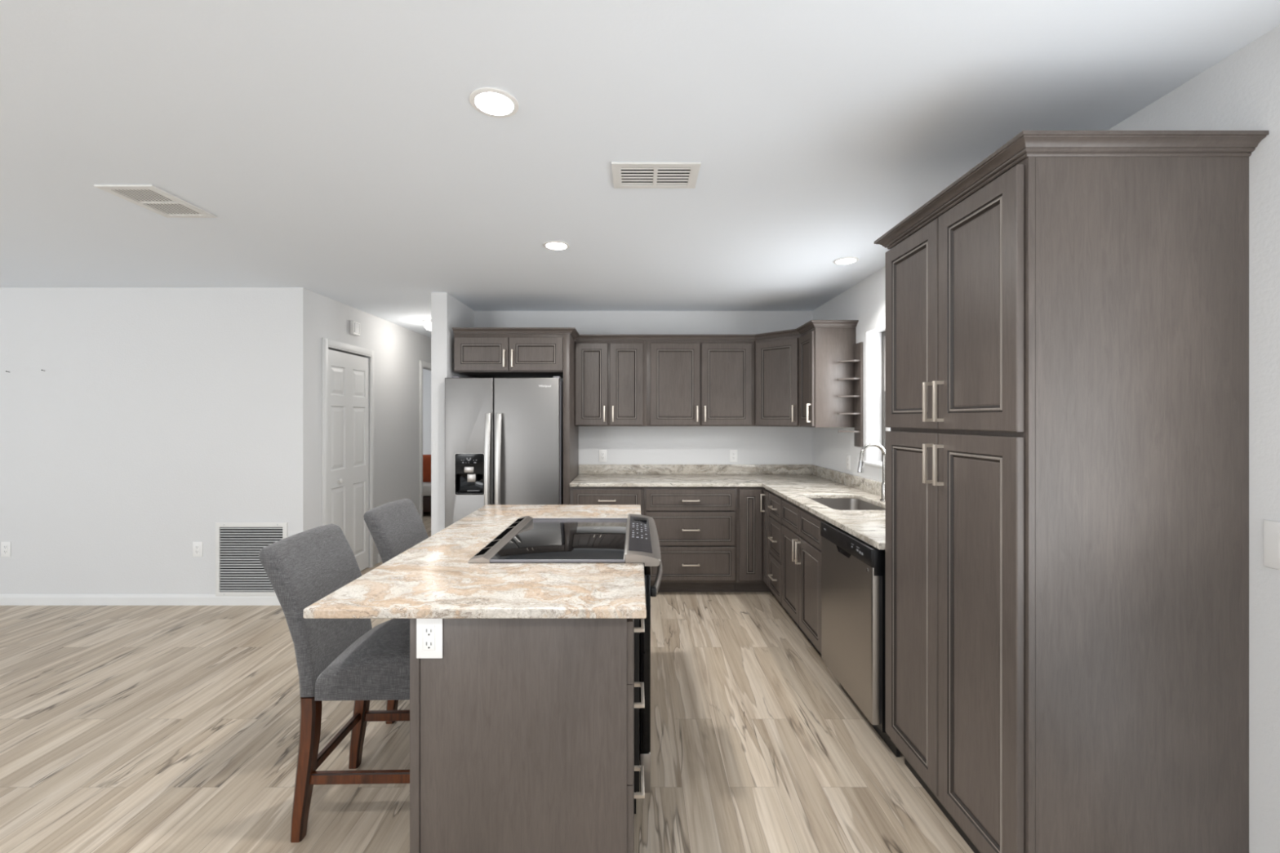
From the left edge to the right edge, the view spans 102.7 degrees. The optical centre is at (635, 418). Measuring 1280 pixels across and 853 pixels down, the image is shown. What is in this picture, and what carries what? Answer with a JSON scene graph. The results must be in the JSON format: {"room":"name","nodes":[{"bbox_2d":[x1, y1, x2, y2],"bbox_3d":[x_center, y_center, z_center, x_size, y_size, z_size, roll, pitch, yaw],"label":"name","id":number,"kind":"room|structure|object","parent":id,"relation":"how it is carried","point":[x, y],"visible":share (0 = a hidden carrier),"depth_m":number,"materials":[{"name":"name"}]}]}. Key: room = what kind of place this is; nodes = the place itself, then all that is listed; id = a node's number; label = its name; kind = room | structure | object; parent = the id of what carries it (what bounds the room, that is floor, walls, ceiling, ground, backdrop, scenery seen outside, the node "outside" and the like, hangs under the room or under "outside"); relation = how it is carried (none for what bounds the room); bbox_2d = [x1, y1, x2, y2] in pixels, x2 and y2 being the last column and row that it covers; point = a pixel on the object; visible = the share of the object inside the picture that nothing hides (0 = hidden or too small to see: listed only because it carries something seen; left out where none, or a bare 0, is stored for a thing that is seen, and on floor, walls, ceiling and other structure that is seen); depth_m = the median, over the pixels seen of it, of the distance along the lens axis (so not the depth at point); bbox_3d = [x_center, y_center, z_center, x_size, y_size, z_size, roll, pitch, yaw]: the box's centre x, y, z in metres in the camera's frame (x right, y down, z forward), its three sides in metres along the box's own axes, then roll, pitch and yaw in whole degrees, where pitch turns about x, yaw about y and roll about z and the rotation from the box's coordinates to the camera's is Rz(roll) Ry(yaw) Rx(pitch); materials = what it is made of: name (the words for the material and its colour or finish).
{"room":"kitchen","nodes":[
{"label":"kitchen","id":0,"kind":"room"},
{"bbox_2d":[0,287,312,594],"bbox_3d":[-4.781,0.210,4.000,4.438,2.440,0.120,0,0,0],"label":"wall","id":1,"kind":"structure","parent":0,"point":[154,418],"depth_m":3.94,"materials":[{"name":"white paint"}]},
{"bbox_2d":[0,542,10,556],"bbox_3d":[-4.845,1.002,3.936,0.072,0.115,0.008,0,0,0],"label":"wall outlet","id":2,"kind":"object","parent":1,"relation":"attached to","point":[5,546],"visible":1,"depth_m":3.94,"materials":[{"name":"white plastic"}]},
{"bbox_2d":[3,545,7,553],"bbox_3d":[-4.845,1.002,3.933,0.033,0.068,0.002,0,0,0],"label":"receptacle","id":3,"kind":"object","parent":2,"relation":"attached to","point":[5,547],"depth_m":3.93,"materials":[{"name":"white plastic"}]},
{"bbox_2d":[0,594,280,605],"bbox_3d":[-4.781,1.389,3.933,4.438,0.082,0.013,0,0,0],"label":"baseboard","id":4,"kind":"structure","parent":1,"relation":"attached to","point":[5,599],"depth_m":3.93,"materials":[{"name":"white paint"}]},
{"bbox_2d":[192,542,202,556],"bbox_3d":[-3.372,1.002,3.936,0.072,0.115,0.008,0,0,0],"label":"wall outlet","id":5,"kind":"object","parent":1,"relation":"attached to","point":[197,546],"visible":1,"depth_m":3.94,"materials":[{"name":"white plastic"}]},
{"bbox_2d":[195,545,199,553],"bbox_3d":[-3.372,1.002,3.933,0.033,0.068,0.002,0,0,0],"label":"receptacle","id":6,"kind":"object","parent":5,"relation":"attached to","point":[197,547],"depth_m":3.93,"materials":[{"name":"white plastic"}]},
{"bbox_2d":[215,522,287,595],"bbox_3d":[-2.955,1.078,3.933,0.546,0.566,0.013,0,0,0],"label":"air vent","id":7,"kind":"object","parent":1,"relation":"in","point":[239,570],"visible":0.66,"depth_m":3.94,"materials":[{"name":"white metal"}]},
{"bbox_2d":[312,291,431,567],"bbox_3d":[-2.622,0.710,6.130,0.120,3.440,4.140,0,0,0],"label":"wall","id":8,"kind":"structure","parent":0,"point":[399,350],"depth_m":5.21,"materials":[{"name":"white paint"}]},
{"bbox_2d":[321,337,374,567],"bbox_3d":[-2.551,0.384,4.577,0.022,2.092,0.815,0,0,0],"label":"trim","id":9,"kind":"structure","parent":8,"relation":"attached to","point":[326,343],"depth_m":4.25,"materials":[{"name":"white paint"}]},
{"bbox_2d":[328,349,368,571],"bbox_3d":[-2.566,0.418,4.577,0.069,2.000,0.674,0,0,0],"label":"door","id":10,"kind":"structure","parent":8,"relation":"in","point":[348,374],"depth_m":4.59,"materials":[{"name":"white paint"}]},
{"bbox_2d":[350,320,359,336],"bbox_3d":[-2.543,-0.820,4.640,0.037,0.120,0.120,0,0,0],"label":"door chime","id":11,"kind":"object","parent":8,"relation":"attached to","point":[354,326],"visible":1,"depth_m":4.61,"materials":[{"name":"white plastic"}]},
{"bbox_2d":[377,554,382,563],"bbox_3d":[-2.555,1.389,5.567,0.013,0.082,0.966,0,0,0],"label":"baseboard","id":12,"kind":"structure","parent":8,"relation":"attached to","point":[380,560],"depth_m":5.09,"materials":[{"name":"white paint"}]},
{"bbox_2d":[419,360,431,520],"bbox_3d":[-2.551,0.369,6.505,0.022,2.122,0.914,0,0,0],"label":"trim","id":13,"kind":"structure","parent":8,"relation":"attached to","point":[422,363],"depth_m":6.07,"materials":[{"name":"white paint"}]},
{"bbox_2d":[422,368,431,454],"bbox_3d":[-3.941,0.210,9.060,2.518,2.440,0.120,0,0,0],"label":"wall","id":14,"kind":"structure","parent":0,"point":[426,373],"depth_m":9.00,"materials":[{"name":"white paint"}]},
{"bbox_2d":[431,292,474,536],"bbox_3d":[-1.573,0.210,6.145,0.125,2.440,4.110,0,0,0],"label":"wall partition","id":15,"kind":"structure","parent":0,"point":[447,312],"depth_m":4.09,"materials":[{"name":"white paint"}]},
{"bbox_2d":[0,512,973,852],"bbox_3d":[-2.650,1.460,2.600,9.100,0.060,13.600,0,0,0],"label":"floor","id":16,"kind":"structure","parent":0,"point":[124,729],"depth_m":2.22,"materials":[{"name":"wood"}]},
{"bbox_2d":[258,524,409,842],"bbox_3d":[-0.985,0.928,1.933,0.589,1.004,0.424,0,0,-1],"label":"counter stool","id":17,"kind":"object","parent":16,"relation":"on","point":[337,659],"visible":0.7,"depth_m":1.75,"materials":[{"name":"grey fabric"}]},
{"bbox_2d":[363,498,428,724],"bbox_3d":[-0.985,0.928,2.599,0.589,1.004,0.424,0,0,1],"label":"counter stool","id":18,"kind":"object","parent":16,"relation":"on","point":[396,526],"visible":0.29,"depth_m":2.50,"materials":[{"name":"grey fabric"}]},
{"bbox_2d":[422,482,431,512],"bbox_3d":[-3.730,1.200,8.200,1.740,0.460,1.400,0,0,0],"label":"bed","id":19,"kind":"object","parent":16,"relation":"on","point":[426,486],"visible":0.02,"depth_m":7.50,"materials":[{"name":"brown wood"}]},
{"bbox_2d":[422,454,431,482],"bbox_3d":[-3.160,0.753,7.800,0.640,0.420,0.170,0,0,0],"label":"throw pillow","id":20,"kind":"object","parent":19,"relation":"on","point":[426,458],"visible":0.23,"depth_m":7.73,"materials":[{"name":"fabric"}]},
{"bbox_2d":[444,376,563,528],"bbox_3d":[-1.050,0.541,4.345,0.895,1.754,0.830,0,0,0],"label":"refrigerator","id":21,"kind":"object","parent":16,"relation":"on","point":[504,437],"visible":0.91,"depth_m":4.00,"materials":[{"name":"silver metal"}]},
{"bbox_2d":[452,327,579,504],"bbox_3d":[-0.983,0.348,4.443,0.984,2.163,0.692,0,0,0],"label":"tall cabinet","id":22,"kind":"object","parent":16,"relation":"on","point":[477,356],"visible":0.9,"depth_m":4.13,"materials":[{"name":"wood"}]},
{"bbox_2d":[409,618,644,852],"bbox_3d":[-0.299,0.988,2.232,0.652,0.884,1.636,0,0,0],"label":"kitchen island","id":23,"kind":"object","parent":16,"relation":"on","point":[522,733],"visible":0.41,"depth_m":1.42,"materials":[{"name":"wood"}]},
{"bbox_2d":[416,618,442,657],"bbox_3d":[-0.571,0.604,1.414,0.072,0.115,0.008,0,0,0],"label":"wall outlet","id":24,"kind":"object","parent":23,"relation":"attached to","point":[428,631],"visible":0.87,"depth_m":1.41,"materials":[{"name":"white plastic"}]},
{"bbox_2d":[422,625,435,650],"bbox_3d":[-0.571,0.604,1.411,0.033,0.068,0.002,0,0,0],"label":"receptacle","id":25,"kind":"object","parent":24,"relation":"attached to","point":[428,631],"depth_m":1.41,"materials":[{"name":"white plastic"}]},
{"bbox_2d":[303,504,646,618],"bbox_3d":[-0.439,0.530,2.236,0.933,0.030,1.687,0,0,0],"label":"island countertop","id":26,"kind":"structure","parent":23,"relation":"on","point":[434,578],"depth_m":1.60,"materials":[{"name":"beige stone"}]},
{"bbox_2d":[467,514,662,813],"bbox_3d":[-0.243,0.956,2.215,0.713,0.949,0.778,0,0,0],"label":"range","id":27,"kind":"object","parent":16,"relation":"on","point":[634,539],"visible":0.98,"depth_m":1.95,"materials":[{"name":"black glass"}]},
{"bbox_2d":[634,560,662,791],"bbox_3d":[-0.224,0.943,2.215,0.673,0.794,0.754,0,0,0],"label":"oven","id":28,"kind":"object","parent":27,"relation":"in","point":[642,640],"depth_m":1.84,"materials":[{"name":"black metal"}]},
{"bbox_2d":[569,486,643,515],"bbox_3d":[-0.236,0.988,4.433,0.597,0.884,0.711,0,0,0],"label":"base cabinet","id":29,"kind":"object","parent":16,"relation":"on","point":[578,495],"visible":0.24,"depth_m":4.12,"materials":[{"name":"wood"}]},
{"bbox_2d":[643,486,737,591],"bbox_3d":[0.438,0.988,4.433,0.751,0.884,0.711,0,0,0],"label":"base cabinet","id":30,"kind":"object","parent":16,"relation":"on","point":[696,526],"visible":0.85,"depth_m":4.12,"materials":[{"name":"wood"}]},
{"bbox_2d":[734,486,780,604],"bbox_3d":[1.231,0.988,4.367,0.834,0.884,0.842,0,0,0],"label":"base cabinet","id":31,"kind":"object","parent":16,"relation":"on","point":[753,502],"visible":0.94,"depth_m":4.11,"materials":[{"name":"wood"}]},
{"bbox_2d":[569,464,885,549],"bbox_3d":[0.557,0.485,3.458,2.181,0.120,2.660,0,0,0],"label":"countertop","id":32,"kind":"structure","parent":31,"relation":"on","point":[797,484],"depth_m":4.13,"materials":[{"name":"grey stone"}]},
{"bbox_2d":[811,498,885,510],"bbox_3d":[1.317,0.646,3.201,0.421,0.201,0.656,0,0,0],"label":"sink","id":33,"kind":"object","parent":32,"relation":"in","point":[834,504],"visible":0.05,"depth_m":3.51,"materials":[{"name":"silver metal"}]},
{"bbox_2d":[857,442,885,501],"bbox_3d":[1.489,0.331,3.184,0.196,0.367,0.115,0,0,0],"label":"kitchen faucet","id":34,"kind":"object","parent":32,"relation":"on","point":[860,466],"visible":0.84,"depth_m":3.20,"materials":[{"name":"metal"}]},
{"bbox_2d":[768,492,794,621],"bbox_3d":[1.317,0.988,3.772,0.661,0.884,0.344,0,0,0],"label":"base cabinet","id":35,"kind":"object","parent":16,"relation":"on","point":[775,500],"visible":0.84,"depth_m":3.76,"materials":[{"name":"wood"}]},
{"bbox_2d":[781,498,824,656],"bbox_3d":[1.317,0.988,3.183,0.661,0.884,0.830,0,0,0],"label":"base cabinet","id":36,"kind":"object","parent":16,"relation":"on","point":[801,537],"visible":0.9,"depth_m":3.15,"materials":[{"name":"wood"}]},
{"bbox_2d":[820,520,899,757],"bbox_3d":[1.297,0.990,2.464,0.605,0.880,0.602,0,0,0],"label":"dishwasher","id":37,"kind":"object","parent":16,"relation":"on","point":[853,571],"visible":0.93,"depth_m":2.31,"materials":[{"name":"silver metal"}]},
{"bbox_2d":[874,130,1268,852],"bbox_3d":[1.323,0.339,1.752,0.652,2.182,0.837,0,0,0],"label":"pantry cabinet","id":38,"kind":"object","parent":16,"relation":"on","point":[1067,318],"visible":1,"depth_m":1.38,"materials":[{"name":"wood"}]},
{"bbox_2d":[0,0,1279,337],"bbox_3d":[-2.650,-1.050,2.600,9.100,0.080,13.600,0,0,0],"label":"ceiling","id":39,"kind":"structure","parent":0,"point":[339,150],"depth_m":1.77,"materials":[{"name":"white paint"}]},
{"bbox_2d":[93,184,217,217],"bbox_3d":[-2.210,-1.005,2.377,0.250,0.009,0.345,0,0,0],"label":"ceiling vent","id":40,"kind":"object","parent":39,"relation":"in","point":[151,197],"visible":1,"depth_m":2.35,"materials":[{"name":"white metal"}]},
{"bbox_2d":[422,320,431,330],"bbox_3d":[-2.105,-0.961,5.300,0.200,0.096,0.200,0,0,0],"label":"hall ceiling light","id":41,"kind":"object","parent":39,"relation":"attached to","point":[427,323],"visible":0.34,"depth_m":5.23,"materials":[{"name":"white glass"}]},
{"bbox_2d":[469,87,518,117],"bbox_3d":[-0.452,-1.006,1.634,0.152,0.006,0.152,0,0,0],"label":"recessed light","id":42,"kind":"object","parent":39,"relation":"in","point":[489,101],"visible":1,"depth_m":1.62,"materials":[{"name":"white plastic"}]},
{"bbox_2d":[542,240,569,250],"bbox_3d":[-0.463,-1.006,2.978,0.152,0.006,0.152,0,0,0],"label":"recessed light","id":43,"kind":"object","parent":39,"relation":"in","point":[552,245],"visible":1,"depth_m":2.96,"materials":[{"name":"white plastic"}]},
{"bbox_2d":[611,161,701,188],"bbox_3d":[0.080,-1.005,2.118,0.353,0.009,0.215,0,0,0],"label":"ceiling vent","id":44,"kind":"object","parent":39,"relation":"in","point":[625,175],"visible":1,"depth_m":2.10,"materials":[{"name":"white metal"}]},
{"bbox_2d":[833,257,858,264],"bbox_3d":[1.339,-1.006,3.265,0.152,0.006,0.152,0,0,0],"label":"recessed light","id":45,"kind":"object","parent":39,"relation":"in","point":[845,260],"visible":1,"depth_m":3.25,"materials":[{"name":"white plastic"}]},
{"bbox_2d":[474,311,812,464],"bbox_3d":[0.070,0.210,4.850,3.161,2.440,0.120,0,0,0],"label":"wall","id":46,"kind":"structure","parent":0,"point":[624,445],"depth_m":4.79,"materials":[{"name":"white paint"}]},
{"bbox_2d":[599,449,606,462],"bbox_3d":[-0.310,0.345,4.786,0.072,0.115,0.008,0,0,0],"label":"wall outlet","id":47,"kind":"object","parent":46,"relation":"attached to","point":[602,453],"visible":1,"depth_m":4.79,"materials":[{"name":"white plastic"}]},
{"bbox_2d":[600,452,604,459],"bbox_3d":[-0.310,0.345,4.783,0.033,0.068,0.002,0,0,0],"label":"receptacle","id":48,"kind":"object","parent":47,"relation":"attached to","point":[602,454],"depth_m":4.78,"materials":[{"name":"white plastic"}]},
{"bbox_2d":[574,340,646,426],"bbox_3d":[-0.222,-0.311,4.611,0.628,0.750,0.357,0,0,0],"label":"upper cabinet","id":49,"kind":"object","parent":46,"relation":"attached to","point":[611,375],"visible":1,"depth_m":4.47,"materials":[{"name":"wood"}]},
{"bbox_2d":[578,464,810,474],"bbox_3d":[0.557,0.470,4.778,2.181,0.090,0.020,0,0,0],"label":"backsplash","id":50,"kind":"structure","parent":46,"relation":"attached to","point":[583,468],"depth_m":4.77,"materials":[{"name":"grey stone"}]},
{"bbox_2d":[646,340,755,426],"bbox_3d":[0.568,-0.311,4.611,0.949,0.750,0.357,0,0,0],"label":"upper cabinet","id":51,"kind":"object","parent":46,"relation":"attached to","point":[690,383],"visible":0.96,"depth_m":4.47,"materials":[{"name":"wood"}]},
{"bbox_2d":[729,449,737,462],"bbox_3d":[0.912,0.345,4.786,0.072,0.115,0.008,0,0,0],"label":"wall outlet","id":52,"kind":"object","parent":46,"relation":"attached to","point":[733,453],"visible":1,"depth_m":4.79,"materials":[{"name":"white plastic"}]},
{"bbox_2d":[732,452,735,459],"bbox_3d":[0.912,0.345,4.783,0.033,0.068,0.002,0,0,0],"label":"receptacle","id":53,"kind":"object","parent":52,"relation":"attached to","point":[733,453],"depth_m":4.78,"materials":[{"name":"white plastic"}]},
{"bbox_2d":[812,25,1279,852],"bbox_3d":[1.725,0.210,0.395,0.150,2.440,8.790,0,0,0],"label":"wall","id":54,"kind":"structure","parent":0,"point":[1241,91],"depth_m":1.36,"materials":[{"name":"white paint"}]},
{"bbox_2d":[755,334,800,426],"bbox_3d":[1.347,-0.311,4.481,0.604,0.750,0.617,0,0,0],"label":"upper cabinet","id":55,"kind":"object","parent":54,"relation":"attached to","point":[776,359],"visible":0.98,"depth_m":4.32,"materials":[{"name":"wood"}]},
{"bbox_2d":[799,327,855,427],"bbox_3d":[1.470,-0.311,4.009,0.357,0.750,0.338,0,0,0],"label":"upper cabinet","id":56,"kind":"object","parent":54,"relation":"attached to","point":[821,349],"visible":0.99,"depth_m":3.84,"materials":[{"name":"wood"}]},
{"bbox_2d":[574,320,858,340],"bbox_3d":[0.625,-0.710,4.332,2.289,0.046,0.567,0,0,19],"label":"crown molding","id":57,"kind":"structure","parent":56,"relation":"attached to","point":[811,324],"depth_m":4.44,"materials":[{"name":"wood"}]},
{"bbox_2d":[810,464,881,496],"bbox_3d":[1.638,0.470,3.447,0.020,0.090,2.640,0,0,0],"label":"backsplash","id":58,"kind":"structure","parent":54,"relation":"attached to","point":[873,486],"depth_m":3.92,"materials":[{"name":"grey stone"}]},
{"bbox_2d":[846,454,850,470],"bbox_3d":[1.646,0.335,3.970,0.008,0.115,0.072,0,0,0],"label":"wall outlet","id":59,"kind":"object","parent":54,"relation":"attached to","point":[848,456],"visible":1,"depth_m":3.96,"materials":[{"name":"white plastic"}]},
{"bbox_2d":[838,342,862,447],"bbox_3d":[1.575,-0.177,3.777,0.150,0.763,0.118,0,0,0],"label":"wall shelf","id":60,"kind":"object","parent":54,"relation":"attached to","point":[858,348],"visible":1,"depth_m":3.76,"materials":[{"name":"wood"}]},
{"bbox_2d":[863,331,889,467],"bbox_3d":[1.714,-0.147,3.108,0.165,0.946,1.175,0,0,0],"label":"window","id":61,"kind":"structure","parent":54,"relation":"in","point":[884,428],"depth_m":3.63,"materials":[{"name":"white metal"}]},
{"bbox_2d":[1263,520,1279,569],"bbox_3d":[1.645,0.325,1.270,0.009,0.122,0.145,0,0,0],"label":"switch plate","id":62,"kind":"object","parent":54,"relation":"attached to","point":[1271,528],"visible":1,"depth_m":1.32,"materials":[{"name":"white plastic"}]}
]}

